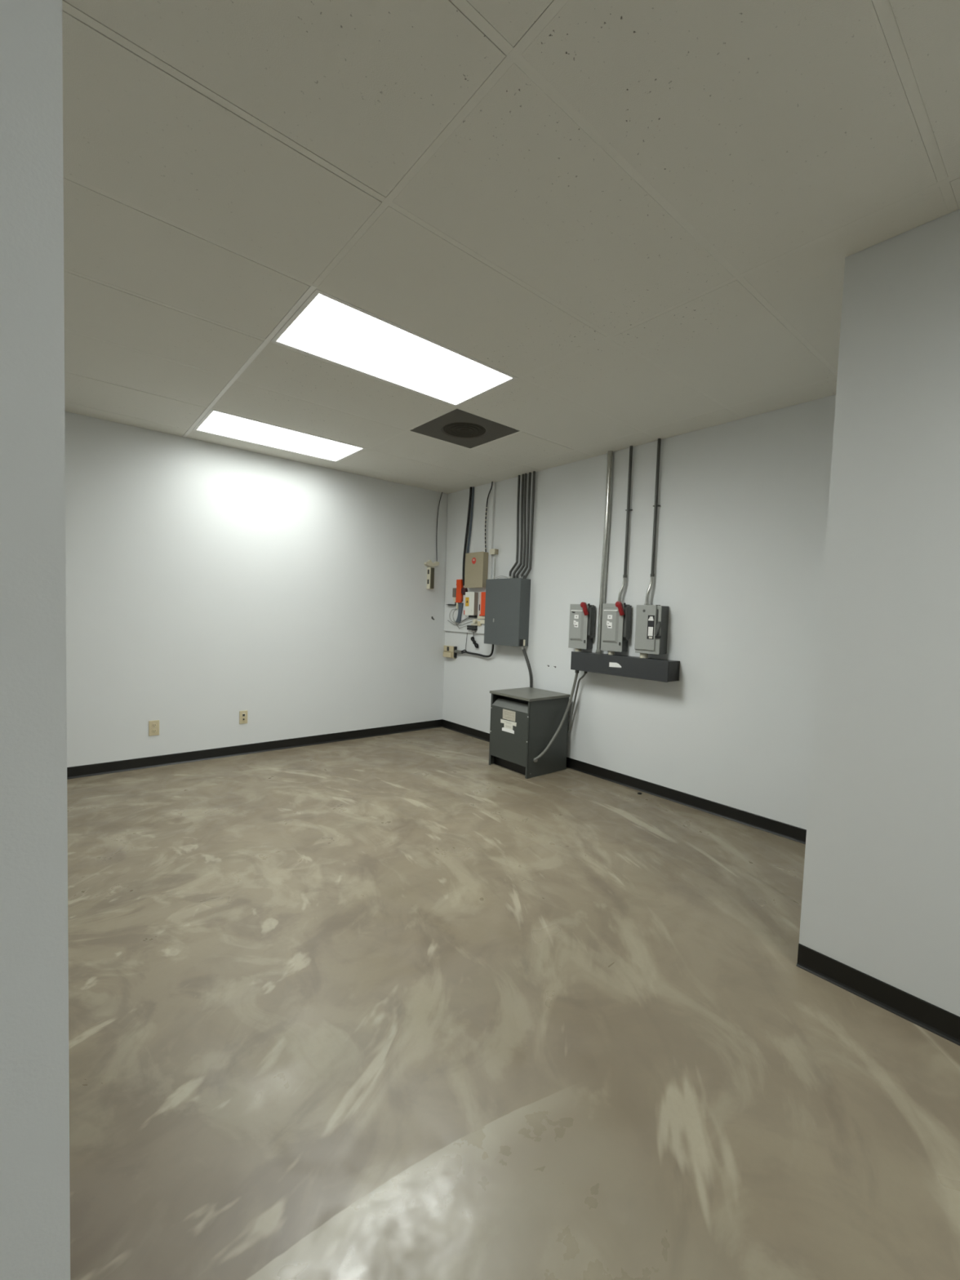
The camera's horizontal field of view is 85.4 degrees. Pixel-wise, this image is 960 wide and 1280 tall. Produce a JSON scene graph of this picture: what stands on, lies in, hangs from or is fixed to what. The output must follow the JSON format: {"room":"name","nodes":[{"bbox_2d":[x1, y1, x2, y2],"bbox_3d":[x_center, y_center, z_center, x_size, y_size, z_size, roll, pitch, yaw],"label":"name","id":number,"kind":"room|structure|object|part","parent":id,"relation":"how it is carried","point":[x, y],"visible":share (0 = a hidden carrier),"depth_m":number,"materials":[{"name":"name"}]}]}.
{"room":"electrical room","nodes":[
{"label":"electrical room","id":0,"kind":"room"},
{"bbox_2d":[0,0,70,1279],"bbox_3d":[-1.018,-0.107,0.120,1.440,2.820,0.120,0,4,-40],"label":"wall","id":1,"kind":"structure","parent":0,"point":[35,1191],"depth_m":0.53,"materials":[{"name":"paint"}]},
{"bbox_2d":[64,411,448,767],"bbox_3d":[-2.352,-0.376,4.486,5.240,2.820,0.120,0,4,-40],"label":"wall","id":2,"kind":"structure","parent":0,"point":[207,583],"depth_m":4.57,"materials":[{"name":"paint"}]},
{"bbox_2d":[148,720,159,736],"bbox_3d":[-2.654,0.717,4.235,0.074,0.124,0.010,0,4,-40],"label":"wall outlet","id":3,"kind":"object","parent":2,"relation":"attached to","point":[153,726],"visible":1,"depth_m":4.23,"materials":[{"name":"beige plastic"}]},
{"bbox_2d":[239,710,247,724],"bbox_3d":[-2.125,0.695,4.674,0.070,0.118,0.013,0,4,-40],"label":"wall outlet","id":4,"kind":"object","parent":2,"relation":"attached to","point":[242,714],"visible":1,"depth_m":4.67,"materials":[{"name":"beige plastic"}]},
{"bbox_2d":[66,719,442,779],"bbox_3d":[-2.358,0.992,4.504,4.996,0.088,0.012,0,4,-40],"label":"baseboard","id":5,"kind":"structure","parent":2,"relation":"attached to","point":[91,770],"depth_m":4.64,"materials":[{"name":"black plastic"}]},
{"bbox_2d":[423,560,439,589],"bbox_3d":[-0.541,-0.736,5.848,0.180,0.325,0.072,0,4,-40],"label":"block","id":6,"kind":"object","parent":2,"relation":"attached to","point":[430,571],"visible":1,"depth_m":5.82,"materials":[{"name":"beige plastic"}]},
{"bbox_2d":[435,492,442,561],"bbox_3d":[-0.463,-1.275,5.898,0.063,0.802,0.019,0,4,-40],"label":"cable","id":7,"kind":"object","parent":2,"relation":"attached to","point":[442,492],"visible":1,"depth_m":5.88,"materials":[{"name":"grey plastic"}]},
{"bbox_2d":[62,0,959,493],"bbox_3d":[0.551,-1.415,1.006,5.000,0.051,8.800,0,4,-40],"label":"ceiling","id":8,"kind":"structure","parent":0,"point":[772,127],"depth_m":1.69,"materials":[{"name":"tile"}]},
{"bbox_2d":[182,284,316,437],"bbox_3d":[-1.558,-1.580,3.223,0.024,0.007,2.681,0,4,-40],"label":"trim","id":9,"kind":"structure","parent":8,"relation":"attached to","point":[306,295],"depth_m":2.75,"materials":[{"name":"white metal"}]},
{"bbox_2d":[192,408,366,462],"bbox_3d":[-1.599,-1.648,4.221,1.194,0.041,0.584,0,4,-40],"label":"ceiling light","id":10,"kind":"object","parent":8,"relation":"attached to","point":[215,422],"visible":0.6,"depth_m":4.22,"materials":[{"name":"white plastic"}]},
{"bbox_2d":[270,288,517,406],"bbox_3d":[-0.427,-1.536,2.821,1.194,0.041,0.584,0,4,-40],"label":"ceiling light","id":11,"kind":"object","parent":8,"relation":"attached to","point":[327,327],"visible":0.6,"depth_m":2.77,"materials":[{"name":"white plastic"}]},
{"bbox_2d":[409,408,519,448],"bbox_3d":[-0.116,-1.573,3.875,0.584,0.027,0.584,0,4,-40],"label":"ceiling vent","id":12,"kind":"object","parent":8,"relation":"in","point":[458,427],"visible":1,"depth_m":3.85,"materials":[{"name":"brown metal"}]},
{"bbox_3d":[-0.116,-1.565,3.876,0.318,0.003,0.318,0,4,-40],"label":"cone plate","id":13,"kind":"part","parent":12,"relation":"part of","materials":[{"name":"black metal"}]},
{"bbox_2d":[462,486,471,585],"bbox_3d":[-0.143,-1.124,5.666,0.030,1.056,0.121,0,4,-40],"label":"cable bundle","id":14,"kind":"object","parent":8,"relation":"hanging from","point":[470,487],"visible":0.95,"depth_m":5.66,"materials":[{"name":"black rubber"}]},
{"bbox_2d":[466,486,474,553],"bbox_3d":[-0.104,-1.296,5.630,0.010,0.706,0.085,0,4,-40],"label":"cable bundle","id":15,"kind":"object","parent":8,"relation":"hanging from","point":[472,506],"visible":0.98,"depth_m":5.62,"materials":[{"name":"rubber"}]},
{"bbox_2d":[484,481,493,551],"bbox_3d":[0.087,-1.272,5.387,0.018,0.717,0.098,0,4,-40],"label":"cable","id":16,"kind":"object","parent":8,"relation":"hanging from","point":[491,482],"visible":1,"depth_m":5.41,"materials":[{"name":"black rubber"}]},
{"bbox_2d":[62,0,959,490],"bbox_3d":[0.494,-1.395,0.960,5.145,0.007,8.798,0,4,-40],"label":"ceiling grid","id":17,"kind":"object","parent":8,"relation":"attached to","point":[883,9],"depth_m":1.69,"materials":[{"name":"white metal"}]},
{"bbox_2d":[66,727,959,1279],"bbox_3d":[0.456,1.354,1.147,5.240,0.100,9.040,0,4,-40],"label":"floor","id":18,"kind":"structure","parent":0,"point":[409,1005],"depth_m":1.61,"materials":[{"name":"concrete"}]},
{"bbox_2d":[488,687,570,778],"bbox_3d":[0.426,0.794,4.594,0.503,0.664,0.501,0,4,-40],"label":"transformer","id":19,"kind":"object","parent":18,"relation":"on","point":[524,721],"visible":0.98,"depth_m":4.43,"materials":[{"name":"metal"}]},
{"bbox_3d":[0.243,0.810,4.440,0.006,0.447,0.459,0,4,-40],"label":"panel","id":20,"kind":"part","parent":19,"relation":"part of","materials":[{"name":"metal"}]},
{"bbox_2d":[492,697,528,713],"bbox_3d":[0.267,0.558,4.440,0.049,0.065,0.441,0,4,-40],"label":"hood","id":21,"kind":"object","parent":19,"relation":"attached to","point":[509,706],"depth_m":4.45,"materials":[{"name":"metal"}]},
{"bbox_3d":[0.437,0.474,4.578,0.503,0.022,0.501,0,4,-40],"label":"lid","id":22,"kind":"part","parent":19,"relation":"part of","materials":[{"name":"grey metal"}]},
{"bbox_2d":[533,670,578,762],"bbox_3d":[0.635,0.630,4.383,0.411,0.768,0.068,1,3,-24],"label":"conduit","id":23,"kind":"object","parent":19,"relation":"attached to","point":[535,759],"visible":0.98,"depth_m":4.42,"materials":[{"name":"metal"}]},
{"bbox_2d":[442,394,835,829],"bbox_3d":[0.999,-0.260,4.471,0.120,2.820,4.212,0,4,-40],"label":"wall","id":24,"kind":"structure","parent":0,"point":[742,513],"depth_m":3.73,"materials":[{"name":"paint"}]},
{"bbox_2d":[443,645,457,658],"bbox_3d":[-0.316,0.134,5.908,0.058,0.134,0.249,0,4,-40],"label":"receptacle","id":25,"kind":"object","parent":24,"relation":"attached to","point":[448,651],"visible":0.98,"depth_m":5.89,"materials":[{"name":"beige plastic"}]},
{"bbox_2d":[444,482,495,634],"bbox_3d":[-0.144,-0.867,5.691,0.060,1.569,0.794,0,4,-40],"label":"backboard","id":26,"kind":"object","parent":24,"relation":"attached to","point":[458,501],"depth_m":5.74,"materials":[{"name":"paint"}]},
{"bbox_3d":[-0.321,-0.490,5.887,0.035,0.196,0.184,0,4,-40],"label":"bracket","id":27,"kind":"part","parent":26,"relation":"part of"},
{"bbox_3d":[-0.285,-0.534,5.858,0.017,0.102,0.062,0,4,-40],"label":"lever","id":28,"kind":"part","parent":26,"relation":"part of","materials":[{"name":"beige metal"}]},
{"bbox_2d":[455,579,467,608],"bbox_3d":[-0.204,-0.506,5.748,0.034,0.325,0.174,0,4,-40],"label":"module","id":29,"kind":"object","parent":26,"relation":"attached to","point":[460,589],"visible":0.97,"depth_m":5.75,"materials":[{"name":"orange plastic"}]},
{"bbox_2d":[455,603,463,622],"bbox_3d":[-0.230,-0.303,5.790,0.016,0.220,0.126,0,4,-40],"label":"cable","id":30,"kind":"object","parent":29,"relation":"hanging from","point":[460,605],"visible":1,"depth_m":5.77,"materials":[{"name":"plastic"}]},
{"bbox_2d":[464,591,478,615],"bbox_3d":[-0.092,-0.391,5.595,0.061,0.250,0.155,0,4,-40],"label":"control box","id":31,"kind":"object","parent":26,"relation":"attached to","point":[471,597],"visible":1,"depth_m":5.55,"materials":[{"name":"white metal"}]},
{"bbox_2d":[466,627,477,630],"bbox_3d":[-0.086,-0.120,5.613,0.032,0.024,0.144,0,4,-40],"label":"power adapter","id":32,"kind":"object","parent":26,"relation":"attached to","point":[468,628],"visible":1,"depth_m":5.59,"materials":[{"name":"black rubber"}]},
{"bbox_2d":[466,625,477,627],"bbox_3d":[-0.085,-0.146,5.612,0.032,0.024,0.144,0,4,-40],"label":"power adapter","id":33,"kind":"object","parent":32,"relation":"on","point":[468,626],"visible":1,"depth_m":5.59,"materials":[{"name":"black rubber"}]},
{"bbox_2d":[471,618,477,625],"bbox_3d":[-0.069,-0.192,5.586,0.038,0.070,0.105,0,4,-40],"label":"connector","id":34,"kind":"object","parent":33,"relation":"on","point":[474,620],"visible":1,"depth_m":5.56,"materials":[{"name":"beige plastic"}]},
{"bbox_2d":[468,615,477,617],"bbox_3d":[-0.077,-0.252,5.597,0.035,0.024,0.110,0,4,-40],"label":"clamp","id":35,"kind":"object","parent":34,"relation":"attached to","point":[469,616],"visible":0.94,"depth_m":5.57,"materials":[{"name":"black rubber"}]},
{"bbox_2d":[471,632,478,648],"bbox_3d":[-0.059,-0.004,5.610,0.024,0.180,0.123,0,4,-40],"label":"bundle","id":36,"kind":"object","parent":26,"relation":"attached to","point":[473,640],"visible":1,"depth_m":5.61,"materials":[{"name":"black rubber"}]},
{"bbox_2d":[464,551,488,587],"bbox_3d":[-0.040,-0.739,5.517,0.076,0.372,0.303,0,4,-40],"label":"upper cabinet","id":37,"kind":"object","parent":26,"relation":"attached to","point":[476,571],"visible":0.98,"depth_m":5.46,"materials":[{"name":"beige metal"}]},
{"bbox_3d":[0.025,-0.202,5.484,0.025,0.110,0.160,0,4,-40],"label":"terminal strip","id":38,"kind":"part","parent":26,"relation":"part of","materials":[{"name":"beige plastic"}]},
{"bbox_2d":[479,591,485,616],"bbox_3d":[0.048,-0.376,5.442,0.041,0.252,0.148,0,4,-40],"label":"alarm box","id":39,"kind":"object","parent":26,"relation":"attached to","point":[482,594],"visible":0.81,"depth_m":5.44,"materials":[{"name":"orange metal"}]},
{"bbox_2d":[489,548,497,555],"bbox_3d":[0.144,-0.907,5.351,0.055,0.056,0.078,0,4,-40],"label":"junction box","id":40,"kind":"object","parent":24,"relation":"attached to","point":[493,551],"visible":1,"depth_m":5.33,"materials":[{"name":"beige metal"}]},
{"bbox_2d":[484,577,530,646],"bbox_3d":[0.266,-0.275,5.140,0.146,0.652,0.514,0,4,-40],"label":"electrical panel","id":41,"kind":"object","parent":24,"relation":"attached to","point":[507,603],"visible":1,"depth_m":5.04,"materials":[{"name":"grey metal"}]},
{"bbox_2d":[453,644,493,657],"bbox_3d":[-0.064,0.090,5.595,0.041,0.160,0.681,0,4,-38],"label":"conduit","id":42,"kind":"object","parent":41,"relation":"attached to","point":[459,651],"visible":0.99,"depth_m":5.58,"materials":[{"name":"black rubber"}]},
{"bbox_2d":[493,554,495,578],"bbox_3d":[0.149,-0.745,5.329,0.016,0.271,0.035,2,3,2],"label":"conduit","id":43,"kind":"object","parent":41,"relation":"attached to","point":[495,554],"visible":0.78,"depth_m":5.33,"materials":[{"name":"grey metal"}]},
{"bbox_2d":[508,475,520,577],"bbox_3d":[0.342,-1.108,5.098,0.101,1.025,0.032,4,4,37],"label":"conduit","id":44,"kind":"object","parent":41,"relation":"attached to","point":[519,476],"visible":0.87,"depth_m":5.07,"materials":[{"name":"metal"}]},
{"bbox_2d":[512,474,524,577],"bbox_3d":[0.377,-1.105,5.057,0.105,1.025,0.032,4,4,37],"label":"conduit","id":45,"kind":"object","parent":41,"relation":"attached to","point":[522,475],"visible":0.94,"depth_m":5.03,"materials":[{"name":"grey metal"}]},
{"bbox_2d":[515,473,527,577],"bbox_3d":[0.405,-1.102,5.024,0.104,1.025,0.033,4,4,36],"label":"conduit","id":46,"kind":"object","parent":41,"relation":"attached to","point":[526,474],"visible":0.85,"depth_m":5.00,"materials":[{"name":"grey metal"}]},
{"bbox_2d":[519,471,531,578],"bbox_3d":[0.434,-1.099,4.987,0.094,1.027,0.032,4,4,37],"label":"conduit","id":47,"kind":"object","parent":41,"relation":"attached to","point":[530,473],"visible":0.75,"depth_m":4.96,"materials":[{"name":"metal"}]},
{"bbox_2d":[520,646,533,687],"bbox_3d":[0.447,0.309,4.966,0.048,0.496,0.163,0,4,-40],"label":"conduit","id":48,"kind":"object","parent":41,"relation":"attached to","point":[523,648],"visible":0.79,"depth_m":4.93,"materials":[{"name":"grey metal"}]},
{"bbox_2d":[522,471,535,578],"bbox_3d":[0.466,-1.087,4.948,0.088,1.043,0.032,4,4,36],"label":"conduit","id":49,"kind":"object","parent":41,"relation":"attached to","point":[534,472],"visible":0.84,"depth_m":4.92,"materials":[{"name":"grey metal"}]},
{"bbox_2d":[568,601,595,651],"bbox_3d":[0.862,-0.111,4.438,0.136,0.421,0.217,0,4,-40],"label":"switch","id":50,"kind":"object","parent":24,"relation":"attached to","point":[582,615],"visible":1,"depth_m":4.39,"materials":[{"name":"grey metal"}]},
{"bbox_3d":[0.878,-0.261,4.350,0.050,0.112,0.069,0,4,-40],"label":"handle","id":51,"kind":"part","parent":50,"relation":"part of","materials":[{"name":"red plastic"}]},
{"bbox_2d":[595,450,613,653],"bbox_3d":[1.027,-0.721,4.292,0.058,1.669,0.071,0,4,-40],"label":"conduit","id":52,"kind":"object","parent":24,"relation":"attached to","point":[610,453],"visible":0.87,"depth_m":4.27,"materials":[{"name":"silver metal"}]},
{"bbox_2d":[600,601,631,654],"bbox_3d":[1.083,-0.094,4.173,0.136,0.428,0.224,0,4,-40],"label":"switch","id":53,"kind":"object","parent":24,"relation":"attached to","point":[616,617],"visible":1,"depth_m":4.13,"materials":[{"name":"grey metal"}]},
{"bbox_3d":[1.101,-0.246,4.083,0.050,0.112,0.069,0,4,-40],"label":"handle","id":54,"kind":"part","parent":53,"relation":"part of","materials":[{"name":"red plastic"}]},
{"bbox_2d":[441,719,806,844],"bbox_3d":[0.902,1.104,4.498,0.012,0.088,4.208,0,4,-40],"label":"baseboard","id":55,"kind":"structure","parent":24,"relation":"attached to","point":[790,832],"depth_m":3.81,"materials":[{"name":"black plastic"}]},
{"bbox_2d":[617,445,632,601],"bbox_3d":[1.158,-0.913,4.129,0.066,1.260,0.070,0,4,-40],"label":"conduit","id":56,"kind":"object","parent":24,"relation":"attached to","point":[624,575],"visible":0.85,"depth_m":4.12,"materials":[{"name":"grey metal"}]},
{"bbox_2d":[570,651,679,682],"bbox_3d":[1.119,0.200,4.116,0.158,0.154,0.899,0,4,-40],"label":"wireway","id":57,"kind":"object","parent":24,"relation":"attached to","point":[647,668],"visible":1,"depth_m":3.99,"materials":[{"name":"metal"}]},
{"bbox_2d":[568,671,586,730],"bbox_3d":[0.839,0.527,4.476,0.026,0.559,0.241,1,3,-21],"label":"conduit","id":58,"kind":"object","parent":57,"relation":"attached to","point":[585,673],"visible":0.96,"depth_m":4.52,"materials":[{"name":"grey metal"}]},
{"bbox_2d":[634,604,669,657],"bbox_3d":[1.293,-0.061,3.921,0.138,0.404,0.214,0,4,-40],"label":"switch","id":59,"kind":"object","parent":24,"relation":"attached to","point":[651,620],"visible":1,"depth_m":3.87,"materials":[{"name":"grey metal"}]},
{"bbox_3d":[1.270,-0.120,3.862,0.002,0.030,0.044,0,4,-40],"label":"plate","id":60,"kind":"part","parent":59,"relation":"part of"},
{"bbox_3d":[1.306,-0.085,3.816,0.024,0.102,0.036,0,4,-40],"label":"lever","id":61,"kind":"part","parent":59,"relation":"part of","materials":[{"name":"grey metal"}]},
{"bbox_2d":[644,438,661,604],"bbox_3d":[1.316,-0.896,3.940,0.068,1.265,0.064,0,4,-40],"label":"conduit","id":62,"kind":"object","parent":24,"relation":"attached to","point":[652,575],"visible":0.97,"depth_m":3.93,"materials":[{"name":"grey metal"}]},
{"bbox_2d":[799,208,959,1016],"bbox_3d":[3.320,0.013,0.686,1.422,2.820,4.588,0,4,-40],"label":"wall","id":63,"kind":"structure","parent":0,"point":[881,896],"depth_m":1.81,"materials":[{"name":"paint"}]},
{"bbox_2d":[796,943,959,1045],"bbox_3d":[2.723,1.381,0.296,0.012,0.088,4.588,0,4,-40],"label":"baseboard","id":64,"kind":"structure","parent":63,"relation":"attached to","point":[934,1019],"depth_m":1.84,"materials":[{"name":"black plastic"}]}
]}

